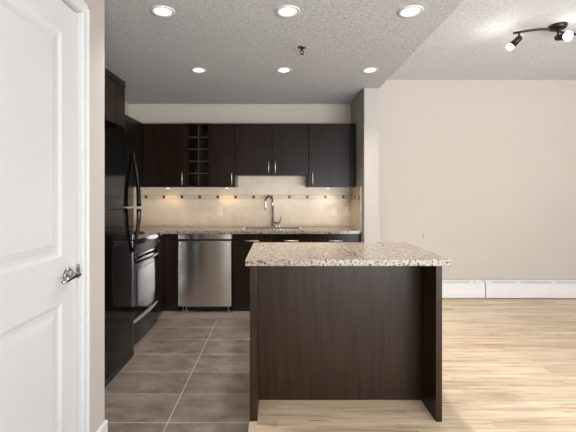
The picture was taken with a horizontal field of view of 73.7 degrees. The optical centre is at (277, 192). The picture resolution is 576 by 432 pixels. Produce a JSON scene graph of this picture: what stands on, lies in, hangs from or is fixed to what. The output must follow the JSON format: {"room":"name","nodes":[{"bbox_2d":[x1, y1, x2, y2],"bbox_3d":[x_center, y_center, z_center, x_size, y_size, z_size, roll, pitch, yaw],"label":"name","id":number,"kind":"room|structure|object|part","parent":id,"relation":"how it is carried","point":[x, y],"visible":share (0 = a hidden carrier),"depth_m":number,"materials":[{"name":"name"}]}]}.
{"room":"kitchen","nodes":[
{"label":"kitchen","id":0,"kind":"room"},
{"bbox_2d":[68,0,104,431],"bbox_3d":[-1.490,0.100,-0.520,1.120,2.480,5.159,0,0,0],"label":"wall","id":1,"kind":"structure","parent":0,"point":[97,7],"depth_m":1.97,"materials":[{"name":"grey paint"}]},
{"bbox_2d":[0,0,80,431],"bbox_3d":[-0.932,0.246,1.410,0.094,2.172,0.794,0,0,0],"label":"door","id":2,"kind":"structure","parent":1,"relation":"in","point":[39,270],"depth_m":1.51,"materials":[{"name":"white paint"}]},
{"bbox_3d":[-0.899,0.369,1.673,0.027,0.029,0.123,0,0,0],"label":"lever","id":3,"kind":"part","parent":2,"relation":"part of","materials":[{"name":"silver metal"}]},
{"bbox_3d":[-0.940,0.360,1.804,0.016,0.055,0.005,0,0,0],"label":"strike plate","id":4,"kind":"part","parent":2,"relation":"part of","materials":[{"name":"silver metal"}]},
{"bbox_2d":[61,0,89,431],"bbox_3d":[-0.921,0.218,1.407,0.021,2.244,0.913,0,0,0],"label":"trim","id":5,"kind":"structure","parent":1,"relation":"attached to","point":[82,6],"depth_m":1.83,"materials":[{"name":"white paint"}]},
{"bbox_2d":[97,420,107,431],"bbox_3d":[-0.974,1.281,-0.439,0.113,0.118,5.022,0,0,0],"label":"baseboard","id":6,"kind":"structure","parent":1,"relation":"attached to","point":[104,427],"depth_m":2.03,"materials":[{"name":"white paint"}]},
{"bbox_2d":[125,102,128,115],"bbox_3d":[-1.978,0.100,3.495,0.120,2.480,2.870,0,0,0],"label":"wall","id":7,"kind":"structure","parent":0,"point":[126,104],"depth_m":4.86,"materials":[{"name":"paint"}]},
{"bbox_2d":[105,68,125,133],"bbox_3d":[-1.597,0.206,2.843,0.641,2.268,0.786,0,0,0],"label":"upper cabinet","id":8,"kind":"object","parent":7,"relation":"attached to","point":[114,86],"visible":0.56,"depth_m":3.03,"materials":[{"name":"brown wood"}]},
{"bbox_3d":[-1.291,-0.711,2.747,0.018,0.323,0.583,0,0,0],"label":"door","id":9,"kind":"part","parent":8,"relation":"part of","materials":[{"name":"brown wood"}]},
{"bbox_3d":[-1.288,-0.902,2.833,0.024,0.052,0.765,0,0,0],"label":"rail","id":10,"kind":"part","parent":8,"relation":"part of","materials":[{"name":"brown wood"}]},
{"bbox_3d":[-1.599,0.398,3.227,0.636,1.884,0.019,0,0,0],"label":"panel","id":11,"kind":"part","parent":8,"relation":"part of","materials":[{"name":"brown wood"}]},
{"bbox_2d":[125,115,142,186],"bbox_3d":[-1.774,-0.458,4.096,0.286,0.771,1.667,0,0,0],"label":"upper cabinet","id":12,"kind":"object","parent":7,"relation":"attached to","point":[134,128],"visible":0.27,"depth_m":4.46,"materials":[{"name":"brown wood"}]},
{"bbox_3d":[-1.641,-0.457,3.920,0.019,0.766,0.434,0,0,0],"label":"door","id":13,"kind":"part","parent":12,"relation":"part of","materials":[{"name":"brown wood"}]},
{"bbox_2d":[105,0,463,103],"bbox_3d":[-0.475,-1.345,0.975,3.150,0.410,8.150,0,0,0],"label":"ceiling","id":14,"kind":"structure","parent":0,"point":[241,45],"depth_m":2.97,"materials":[{"name":"white paint"}]},
{"bbox_2d":[150,5,175,16],"bbox_3d":[-0.720,-1.136,2.405,0.151,0.008,0.151,0,0,0],"label":"recessed light","id":15,"kind":"object","parent":14,"relation":"in","point":[155,10],"visible":1,"depth_m":2.40,"materials":[{"name":"white paint"}]},
{"bbox_2d":[190,67,206,72],"bbox_3d":[-0.735,-1.136,3.560,0.151,0.008,0.151,0,0,0],"label":"recessed light","id":16,"kind":"object","parent":14,"relation":"in","point":[195,69],"visible":1,"depth_m":3.56,"materials":[{"name":"white glass"}]},
{"bbox_2d":[276,67,291,72],"bbox_3d":[0.056,-1.136,3.560,0.151,0.008,0.151,0,0,0],"label":"recessed light","id":17,"kind":"object","parent":14,"relation":"in","point":[283,69],"visible":1,"depth_m":3.55,"materials":[{"name":"white glass"}]},
{"bbox_2d":[276,5,299,16],"bbox_3d":[0.063,-1.136,2.405,0.151,0.008,0.151,0,0,0],"label":"recessed light","id":18,"kind":"object","parent":14,"relation":"in","point":[293,11],"visible":1,"depth_m":2.40,"materials":[{"name":"white glass"}]},
{"bbox_2d":[297,45,305,54],"bbox_3d":[0.187,-1.111,3.000,0.072,0.058,0.072,0,0,0],"label":"sprinkler","id":19,"kind":"object","parent":14,"relation":"attached to","point":[301,47],"visible":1,"depth_m":2.99,"materials":[{"name":"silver metal"}]},
{"bbox_2d":[362,67,377,72],"bbox_3d":[0.853,-1.136,3.560,0.151,0.008,0.151,0,0,0],"label":"recessed light","id":20,"kind":"object","parent":14,"relation":"in","point":[370,69],"visible":1,"depth_m":3.56,"materials":[{"name":"white glass"}]},
{"bbox_2d":[398,5,423,16],"bbox_3d":[0.833,-1.136,2.405,0.151,0.008,0.151,0,0,0],"label":"recessed light","id":21,"kind":"object","parent":14,"relation":"in","point":[406,11],"visible":1,"depth_m":2.40,"materials":[{"name":"white glass"}]},
{"bbox_2d":[105,298,575,431],"bbox_3d":[1.250,1.370,0.975,6.600,0.060,8.150,0,0,0],"label":"floor","id":22,"kind":"structure","parent":0,"point":[509,364],"depth_m":2.70,"materials":[{"name":"brown wood"}]},
{"bbox_2d":[105,126,140,386],"bbox_3d":[-1.482,0.434,2.803,0.751,1.812,0.725,0,0,0],"label":"refrigerator","id":23,"kind":"object","parent":22,"relation":"on","point":[120,160],"visible":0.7,"depth_m":2.86,"materials":[{"name":"black metal"}]},
{"bbox_3d":[-1.209,0.701,2.803,0.058,1.154,0.725,0,0,0],"label":"door","id":24,"kind":"part","parent":23,"relation":"part of","materials":[{"name":"black metal"}]},
{"bbox_3d":[-1.209,-0.174,2.803,0.058,0.572,0.725,0,0,0],"label":"freezer door","id":25,"kind":"part","parent":23,"relation":"part of","materials":[{"name":"black metal"}]},
{"bbox_3d":[-1.147,0.305,3.110,0.080,0.355,0.038,0,0,0],"label":"handle","id":26,"kind":"part","parent":23,"relation":"part of","materials":[{"name":"metal"}]},
{"bbox_3d":[-1.147,-0.110,3.110,0.080,0.436,0.038,0,0,0],"label":"handle","id":27,"kind":"part","parent":23,"relation":"part of","materials":[{"name":"metal"}]},
{"bbox_2d":[134,231,161,344],"bbox_3d":[-1.541,0.800,3.656,0.730,1.080,0.768,0,0,0],"label":"range","id":28,"kind":"object","parent":22,"relation":"on","point":[146,253],"visible":0.2,"depth_m":3.61,"materials":[{"name":"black metal"}]},
{"bbox_3d":[-1.253,0.494,3.656,0.038,0.092,0.760,0,0,0],"label":"rail","id":29,"kind":"part","parent":28,"relation":"part of","materials":[{"name":"metal"}]},
{"bbox_3d":[-1.258,1.208,3.656,0.028,0.240,0.760,0,0,0],"label":"drawer","id":30,"kind":"part","parent":28,"relation":"part of","materials":[{"name":"black metal"}]},
{"bbox_3d":[-1.247,1.123,3.656,0.026,0.023,0.668,0,0,0],"label":"handle","id":31,"kind":"part","parent":28,"relation":"part of","materials":[{"name":"silver metal"}]},
{"bbox_3d":[-1.257,0.811,3.656,0.030,0.527,0.760,0,0,0],"label":"oven door","id":32,"kind":"part","parent":28,"relation":"part of","materials":[{"name":"silver metal"}]},
{"bbox_2d":[134,231,159,243],"bbox_3d":[-1.544,0.422,3.656,0.688,0.044,0.768,0,0,0],"label":"cooktop","id":33,"kind":"object","parent":28,"relation":"in","point":[144,237],"depth_m":3.67,"materials":[{"name":"black glass"}]},
{"bbox_3d":[-1.219,0.598,3.656,0.086,0.024,0.692,0,0,0],"label":"handle","id":34,"kind":"part","parent":28,"relation":"part of","materials":[{"name":"silver metal"}]},
{"bbox_2d":[157,234,180,311],"bbox_3d":[-1.520,0.898,4.485,0.791,0.883,0.866,0,0,0],"label":"base cabinet","id":35,"kind":"object","parent":22,"relation":"on","point":[168,243],"visible":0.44,"depth_m":4.32,"materials":[{"name":"brown wood"}]},
{"bbox_3d":[-1.291,0.860,4.194,0.020,0.799,0.280,0,0,0],"label":"filler panel","id":36,"kind":"part","parent":35,"relation":"part of","materials":[{"name":"brown wood"}]},
{"bbox_3d":[-1.202,0.860,4.325,0.150,0.799,0.020,0,0,0],"label":"filler panel","id":37,"kind":"part","parent":35,"relation":"part of","materials":[{"name":"brown wood"}]},
{"bbox_2d":[134,226,360,234],"bbox_3d":[-0.491,0.441,4.484,2.831,0.030,0.869,0,0,0],"label":"countertop","id":38,"kind":"structure","parent":35,"relation":"on","point":[163,229],"depth_m":4.36,"materials":[{"name":"stone"}]},
{"bbox_2d":[241,226,302,229],"bbox_3d":[-0.065,0.513,4.610,0.714,0.189,0.424,0,0,0],"label":"sink","id":39,"kind":"object","parent":38,"relation":"in","point":[244,227],"visible":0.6,"depth_m":4.79,"materials":[{"name":"silver metal"}]},
{"bbox_2d":[245,227,270,228],"bbox_3d":[-0.236,0.515,4.610,0.303,0.185,0.356,0,0,0],"label":"basin","id":40,"kind":"object","parent":39,"relation":"in","point":[245,227],"depth_m":4.78,"materials":[{"name":"silver metal"}]},
{"bbox_2d":[274,227,299,228],"bbox_3d":[0.106,0.515,4.610,0.303,0.185,0.356,0,0,0],"label":"basin","id":41,"kind":"object","parent":39,"relation":"in","point":[274,227],"depth_m":4.78,"materials":[{"name":"silver metal"}]},
{"bbox_2d":[264,195,280,225],"bbox_3d":[-0.078,0.228,4.836,0.230,0.394,0.088,0,0,-24],"label":"faucet","id":42,"kind":"object","parent":38,"relation":"on","point":[271,197],"visible":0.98,"depth_m":4.85,"materials":[{"name":"silver metal"}]},
{"bbox_3d":[-0.110,0.194,4.818,0.146,0.325,0.025,0,0,-44],"label":"spout","id":43,"kind":"part","parent":42,"relation":"part of","materials":[{"name":"silver metal"}]},
{"bbox_2d":[158,311,249,318],"bbox_3d":[-0.200,1.343,4.230,2.200,0.013,0.260,0,0,0],"label":"rug","id":44,"kind":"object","parent":22,"relation":"on","point":[165,314],"depth_m":4.19,"materials":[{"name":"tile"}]},
{"bbox_2d":[178,234,232,310],"bbox_3d":[-0.818,0.899,4.581,0.600,0.882,0.598,0,0,0],"label":"dishwasher","id":45,"kind":"object","parent":22,"relation":"on","point":[205,261],"visible":0.98,"depth_m":4.28,"materials":[{"name":"silver metal"}]},
{"bbox_3d":[-0.818,0.488,4.314,0.600,0.056,0.061,0,0,0],"label":"control panel","id":46,"kind":"part","parent":45,"relation":"part of","materials":[{"name":"silver metal"}]},
{"bbox_3d":[-0.818,1.304,4.395,0.572,0.061,0.020,0,0,0],"label":"toe panel","id":47,"kind":"part","parent":45,"relation":"part of","materials":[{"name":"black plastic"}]},
{"bbox_2d":[248,421,256,431],"bbox_3d":[-0.145,1.339,-0.328,0.046,0.012,5.145,0,0,0],"label":"trim","id":48,"kind":"structure","parent":22,"relation":"on","point":[252,424],"depth_m":2.19,"materials":[{"name":"beige wood"}]},
{"bbox_2d":[233,234,310,310],"bbox_3d":[-0.070,0.898,4.598,0.882,0.883,0.639,0,0,0],"label":"base cabinet","id":49,"kind":"object","parent":22,"relation":"on","point":[242,243],"visible":0.37,"depth_m":4.32,"materials":[{"name":"brown wood"}]},
{"bbox_3d":[-0.291,0.934,4.325,0.436,0.650,0.020,0,0,0],"label":"door","id":50,"kind":"part","parent":49,"relation":"part of","materials":[{"name":"brown wood"}]},
{"bbox_3d":[-0.291,0.533,4.325,0.436,0.144,0.020,0,0,0],"label":"drawer","id":51,"kind":"part","parent":49,"relation":"part of","materials":[{"name":"brown wood"}]},
{"bbox_3d":[0.150,0.533,4.325,0.436,0.144,0.020,0,0,0],"label":"drawer","id":52,"kind":"part","parent":49,"relation":"part of","materials":[{"name":"brown wood"}]},
{"bbox_2d":[311,234,360,241],"bbox_3d":[0.652,0.898,4.598,0.561,0.883,0.639,0,0,0],"label":"base cabinet","id":53,"kind":"object","parent":22,"relation":"on","point":[314,237],"visible":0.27,"depth_m":4.32,"materials":[{"name":"brown wood"}]},
{"bbox_2d":[250,266,441,421],"bbox_3d":[0.398,0.881,2.601,1.126,0.918,0.708,0,0,0],"label":"kitchen island","id":54,"kind":"object","parent":22,"relation":"on","point":[317,332],"visible":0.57,"depth_m":2.49,"materials":[{"name":"espresso wood"},{"name":"speckled granite"}]},
{"bbox_3d":[-0.143,0.881,2.601,0.044,0.918,0.708,0,0,0],"label":"panel","id":55,"kind":"part","parent":54,"relation":"part of","materials":[{"name":"brown wood"}]},
{"bbox_2d":[245,242,450,265],"bbox_3d":[0.405,0.403,2.603,1.188,0.038,0.775,0,0,0],"label":"island countertop","id":56,"kind":"structure","parent":54,"relation":"on","point":[260,253],"depth_m":2.40,"materials":[{"name":"stone"}]},
{"bbox_3d":[0.943,0.881,2.601,0.036,0.918,0.708,0,0,0],"label":"panel","id":57,"kind":"part","parent":54,"relation":"part of","materials":[{"name":"brown wood"}]},
{"bbox_2d":[129,80,575,280],"bbox_3d":[1.250,-0.055,4.990,6.600,2.790,0.120,0,0,0],"label":"wall","id":58,"kind":"structure","parent":0,"point":[483,170],"depth_m":4.93,"materials":[{"name":"beige paint"}]},
{"bbox_2d":[143,124,184,186],"bbox_3d":[-1.373,-0.454,4.748,0.512,0.763,0.363,0,0,0],"label":"upper cabinet","id":59,"kind":"object","parent":58,"relation":"attached to","point":[163,144],"visible":0.99,"depth_m":4.60,"materials":[{"name":"brown wood"}]},
{"bbox_2d":[185,123,209,186],"bbox_3d":[-0.968,-0.454,4.764,0.297,0.763,0.329,0,0,0],"label":"wine rack","id":60,"kind":"object","parent":58,"relation":"attached to","point":[197,135],"visible":0.88,"depth_m":4.71,"materials":[{"name":"brown wood"}]},
{"bbox_2d":[189,137,207,140],"bbox_3d":[-0.955,-0.670,4.756,0.234,0.012,0.307,0,0,0],"label":"shelf","id":61,"kind":"object","parent":60,"relation":"attached to","point":[190,138],"depth_m":4.68,"materials":[{"name":"brown wood"}]},
{"bbox_2d":[189,149,207,151],"bbox_3d":[-0.955,-0.526,4.756,0.234,0.012,0.307,0,0,0],"label":"shelf","id":62,"kind":"object","parent":60,"relation":"attached to","point":[190,150],"depth_m":4.70,"materials":[{"name":"brown wood"}]},
{"bbox_2d":[189,161,207,163],"bbox_3d":[-0.955,-0.381,4.756,0.234,0.012,0.307,0,0,0],"label":"shelf","id":63,"kind":"object","parent":60,"relation":"attached to","point":[190,162],"depth_m":4.71,"materials":[{"name":"brown wood"}]},
{"bbox_2d":[189,173,207,174],"bbox_3d":[-0.955,-0.237,4.756,0.234,0.012,0.307,0,0,0],"label":"shelf","id":64,"kind":"object","parent":60,"relation":"attached to","point":[189,173],"depth_m":4.61,"materials":[{"name":"brown wood"}]},
{"bbox_2d":[210,124,237,186],"bbox_3d":[-0.665,-0.454,4.748,0.305,0.763,0.363,0,0,0],"label":"upper cabinet","id":65,"kind":"object","parent":58,"relation":"attached to","point":[222,136],"visible":0.99,"depth_m":4.60,"materials":[{"name":"brown wood"}]},
{"bbox_2d":[129,176,349,225],"bbox_3d":[-0.491,0.110,4.926,2.853,0.660,0.012,0,0,0],"label":"backsplash","id":66,"kind":"structure","parent":58,"relation":"attached to","point":[154,212],"depth_m":4.92,"materials":[{"name":"beige tile"}]},
{"bbox_2d":[217,207,221,215],"bbox_3d":[-0.748,0.237,4.915,0.074,0.116,0.008,0,0,0],"label":"wall outlet","id":67,"kind":"object","parent":66,"relation":"attached to","point":[219,209],"visible":1,"depth_m":4.91,"materials":[{"name":"white plastic"}]},
{"bbox_2d":[331,207,336,215],"bbox_3d":[0.716,0.237,4.915,0.074,0.116,0.008,0,0,0],"label":"light switch","id":68,"kind":"object","parent":66,"relation":"attached to","point":[333,209],"visible":1,"depth_m":4.91,"materials":[{"name":"white plastic"}]},
{"bbox_2d":[343,207,349,215],"bbox_3d":[0.880,0.237,4.915,0.108,0.116,0.008,0,0,0],"label":"wall outlet","id":69,"kind":"object","parent":66,"relation":"attached to","point":[346,210],"visible":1,"depth_m":4.91,"materials":[{"name":"white plastic"}]},
{"bbox_2d":[134,195,360,198],"bbox_3d":[-0.491,0.051,4.611,2.834,0.043,0.621,0,0,0],"label":"trim","id":70,"kind":"structure","parent":58,"relation":"attached to","point":[142,196],"depth_m":4.92,"materials":[{"name":"beige tile"}]},
{"bbox_2d":[145,196,358,198],"bbox_3d":[-0.391,0.051,4.632,2.634,0.035,0.578,0,0,0],"label":"trim","id":71,"kind":"structure","parent":58,"relation":"attached to","point":[145,196],"depth_m":4.91,"materials":[{"name":"brown tile"}]},
{"bbox_2d":[235,124,308,175],"bbox_3d":[-0.072,-0.523,4.748,0.879,0.623,0.363,0,0,0],"label":"upper cabinet","id":72,"kind":"object","parent":58,"relation":"attached to","point":[260,149],"visible":1,"depth_m":4.60,"materials":[{"name":"brown wood"}]},
{"bbox_3d":[-0.292,-0.523,4.610,0.434,0.618,0.020,0,0,0],"label":"door","id":73,"kind":"part","parent":72,"relation":"part of","materials":[{"name":"brown wood"}]},
{"bbox_3d":[0.148,-0.523,4.610,0.434,0.618,0.020,0,0,0],"label":"door","id":74,"kind":"part","parent":72,"relation":"part of","materials":[{"name":"brown wood"}]},
{"bbox_2d":[307,124,355,186],"bbox_3d":[0.651,-0.454,4.748,0.565,0.763,0.363,0,0,0],"label":"upper cabinet","id":75,"kind":"object","parent":58,"relation":"attached to","point":[332,147],"visible":0.99,"depth_m":4.60,"materials":[{"name":"brown wood"}]},
{"bbox_2d":[442,279,484,297],"bbox_3d":[1.879,1.218,4.883,1.477,0.228,0.063,0,0,0],"label":"baseboard heater","id":76,"kind":"object","parent":58,"relation":"attached to","point":[450,288],"visible":0.43,"depth_m":4.86,"materials":[{"name":"white metal"}]},
{"bbox_2d":[484,279,575,297],"bbox_3d":[3.515,1.218,4.883,1.769,0.228,0.063,0,0,0],"label":"baseboard heater","id":77,"kind":"object","parent":58,"relation":"attached to","point":[493,288],"visible":0.98,"depth_m":4.86,"materials":[{"name":"white metal"}]},
{"bbox_2d":[351,88,378,241],"bbox_3d":[1.018,0.100,4.550,0.165,2.480,0.760,0,0,0],"label":"wall","id":78,"kind":"structure","parent":0,"point":[365,108],"depth_m":4.17,"materials":[{"name":"grey paint"}]},
{"bbox_2d":[350,187,360,230],"bbox_3d":[0.931,0.184,4.610,0.012,0.512,0.620,0,0,0],"label":"backsplash","id":79,"kind":"structure","parent":78,"relation":"attached to","point":[355,205],"depth_m":4.58,"materials":[{"name":"beige tile"}]},
{"bbox_2d":[388,0,575,79],"bbox_3d":[2.825,-1.500,0.975,3.450,0.100,8.150,0,0,0],"label":"ceiling","id":80,"kind":"structure","parent":0,"point":[471,42],"depth_m":3.80,"materials":[{"name":"white paint"}]},
{"bbox_2d":[506,22,575,50],"bbox_3d":[2.419,-1.339,3.298,0.869,0.221,0.185,0,0,0],"label":"track light","id":81,"kind":"object","parent":80,"relation":"attached to","point":[557,27],"visible":1,"depth_m":3.28,"materials":[{"name":"brown metal"}]},
{"bbox_3d":[2.017,-1.268,3.334,0.065,0.065,0.062,0,0,0],"label":"lamp glass","id":82,"kind":"part","parent":81,"relation":"part of","materials":[{"name":"white glass"}]},
{"bbox_3d":[2.420,-1.389,3.320,0.776,0.038,0.086,0,0,-5],"label":"arm","id":83,"kind":"part","parent":81,"relation":"part of","materials":[{"name":"brown metal"}]},
{"bbox_3d":[2.437,-1.319,3.235,0.086,0.085,0.059,0,0,0],"label":"lamp glass","id":84,"kind":"part","parent":81,"relation":"part of","materials":[{"name":"white glass"}]}
]}

